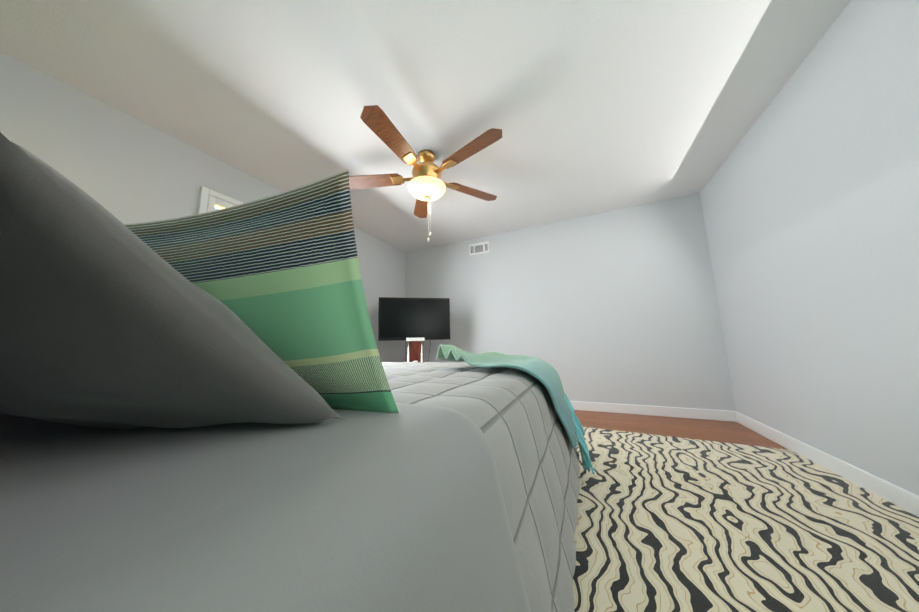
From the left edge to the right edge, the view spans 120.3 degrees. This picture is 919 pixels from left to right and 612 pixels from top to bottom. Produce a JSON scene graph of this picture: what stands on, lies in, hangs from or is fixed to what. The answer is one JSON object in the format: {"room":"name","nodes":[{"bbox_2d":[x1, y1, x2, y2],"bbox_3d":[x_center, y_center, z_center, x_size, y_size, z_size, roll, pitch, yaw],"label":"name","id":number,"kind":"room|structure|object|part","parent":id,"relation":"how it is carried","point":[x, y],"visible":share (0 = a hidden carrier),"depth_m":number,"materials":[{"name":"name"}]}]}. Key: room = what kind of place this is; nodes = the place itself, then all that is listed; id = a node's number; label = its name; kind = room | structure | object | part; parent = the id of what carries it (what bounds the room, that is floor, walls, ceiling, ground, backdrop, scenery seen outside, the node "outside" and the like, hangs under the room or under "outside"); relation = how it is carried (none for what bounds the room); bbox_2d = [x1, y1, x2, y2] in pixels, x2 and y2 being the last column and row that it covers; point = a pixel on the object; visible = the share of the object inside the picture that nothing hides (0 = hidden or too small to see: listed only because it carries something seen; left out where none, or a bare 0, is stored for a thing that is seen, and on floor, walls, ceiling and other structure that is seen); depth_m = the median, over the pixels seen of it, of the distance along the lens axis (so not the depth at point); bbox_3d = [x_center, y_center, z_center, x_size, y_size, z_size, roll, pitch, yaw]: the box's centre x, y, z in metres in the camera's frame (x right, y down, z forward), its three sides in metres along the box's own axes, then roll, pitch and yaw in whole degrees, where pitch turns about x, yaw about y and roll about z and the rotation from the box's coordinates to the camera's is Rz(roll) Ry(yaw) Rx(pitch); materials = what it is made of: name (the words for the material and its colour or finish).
{"room":"bedroom","nodes":[
{"label":"bedroom","id":0,"kind":"room"},
{"bbox_2d":[0,51,404,361],"bbox_3d":[-1.749,0.047,2.713,0.120,2.400,3.750,-5,-9,24],"label":"wall","id":1,"kind":"structure","parent":0,"point":[122,167],"depth_m":1.75,"materials":[{"name":"white paint"}]},
{"bbox_2d":[0,0,850,251],"bbox_3d":[0.065,-1.357,2.048,4.190,0.100,3.990,-5,-9,24],"label":"ceiling","id":2,"kind":"structure","parent":0,"point":[589,107],"depth_m":1.62,"materials":[{"name":"white paint"}]},
{"bbox_2d":[349,105,501,241],"bbox_3d":[-0.285,-0.898,2.125,1.388,0.767,1.340,-5,-9,24],"label":"ceiling fan","id":3,"kind":"object","parent":2,"relation":"hanging from","point":[426,184],"visible":0.98,"depth_m":2.08,"materials":[{"name":"brown wood"}]},
{"bbox_3d":[-0.269,-0.944,2.189,0.310,0.085,0.310,-5,-9,24],"label":"lamp shade","id":4,"kind":"part","parent":3,"relation":"part of","materials":[{"name":"white glass"}]},
{"bbox_2d":[405,193,734,410],"bbox_3d":[0.911,0.108,3.612,4.190,2.400,0.120,-5,-9,24],"label":"wall","id":5,"kind":"structure","parent":0,"point":[618,306],"depth_m":3.18,"materials":[{"name":"white paint"}]},
{"bbox_2d":[469,241,489,255],"bbox_3d":[0.296,-0.861,3.953,0.320,0.175,0.012,-5,-9,24],"label":"air vent","id":6,"kind":"object","parent":5,"relation":"in","point":[479,248],"visible":1,"depth_m":3.95,"materials":[{"name":"white metal"}]},
{"bbox_2d":[570,401,733,421],"bbox_3d":[0.911,1.238,3.387,3.950,0.100,0.019,-5,-9,24],"label":"baseboard","id":7,"kind":"structure","parent":5,"relation":"attached to","point":[707,414],"depth_m":2.83,"materials":[{"name":"white paint"}]},
{"bbox_2d":[574,410,787,449],"bbox_3d":[0.128,1.117,1.695,4.190,0.100,3.990,-5,-9,24],"label":"floor","id":8,"kind":"structure","parent":0,"point":[720,431],"depth_m":2.46,"materials":[{"name":"brown wood"}]},
{"bbox_2d":[0,132,593,611],"bbox_3d":[-0.428,0.436,1.298,1.913,1.137,2.377,-5,-9,24],"label":"bed","id":9,"kind":"object","parent":8,"relation":"on","point":[224,410],"visible":1,"depth_m":0.33,"materials":[{"name":"grey fabric"}]},
{"bbox_2d":[436,344,579,448],"bbox_3d":[0.284,0.528,1.636,0.792,0.593,0.865,-5,-9,24],"label":"throw blanket","id":10,"kind":"object","parent":9,"relation":"on","point":[562,424],"depth_m":1.41,"materials":[{"name":"teal fabric"}]},
{"bbox_2d":[378,297,449,362],"bbox_3d":[-0.569,0.582,3.346,0.848,1.420,0.743,-5,-9,24],"label":"television","id":11,"kind":"object","parent":8,"relation":"on","point":[415,323],"visible":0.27,"depth_m":3.45,"materials":[{"name":"black plastic"}]},
{"bbox_2d":[573,427,918,611],"bbox_3d":[0.839,0.988,1.300,2.400,0.008,2.470,-6,-9,27],"label":"rug","id":12,"kind":"object","parent":8,"relation":"on","point":[670,524],"visible":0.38,"depth_m":1.09,"materials":[{"name":"carpet"}]},
{"bbox_2d":[700,0,918,495],"bbox_3d":[1.942,-0.286,1.030,0.120,2.400,3.750,-5,-9,24],"label":"wall","id":13,"kind":"structure","parent":0,"point":[809,195],"depth_m":1.45,"materials":[{"name":"white paint"}]},
{"bbox_2d":[734,411,918,516],"bbox_3d":[1.909,0.857,0.895,0.015,0.100,3.690,-5,-9,24],"label":"baseboard","id":14,"kind":"structure","parent":13,"relation":"attached to","point":[904,499],"depth_m":1.51,"materials":[{"name":"white paint"}]},
{"bbox_3d":[-1.735,0.930,2.569,0.120,0.610,1.470,-5,-9,24],"label":"wall","id":15,"kind":"structure","parent":0,"visible":0},
{"bbox_2d":[197,186,243,213],"bbox_3d":[-1.731,-0.087,2.701,0.144,1.540,1.570,-5,-9,24],"label":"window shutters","id":16,"kind":"object","parent":15,"relation":"attached to","point":[209,200],"visible":0.04,"depth_m":2.13,"materials":[{"name":"white paint"}]}
]}

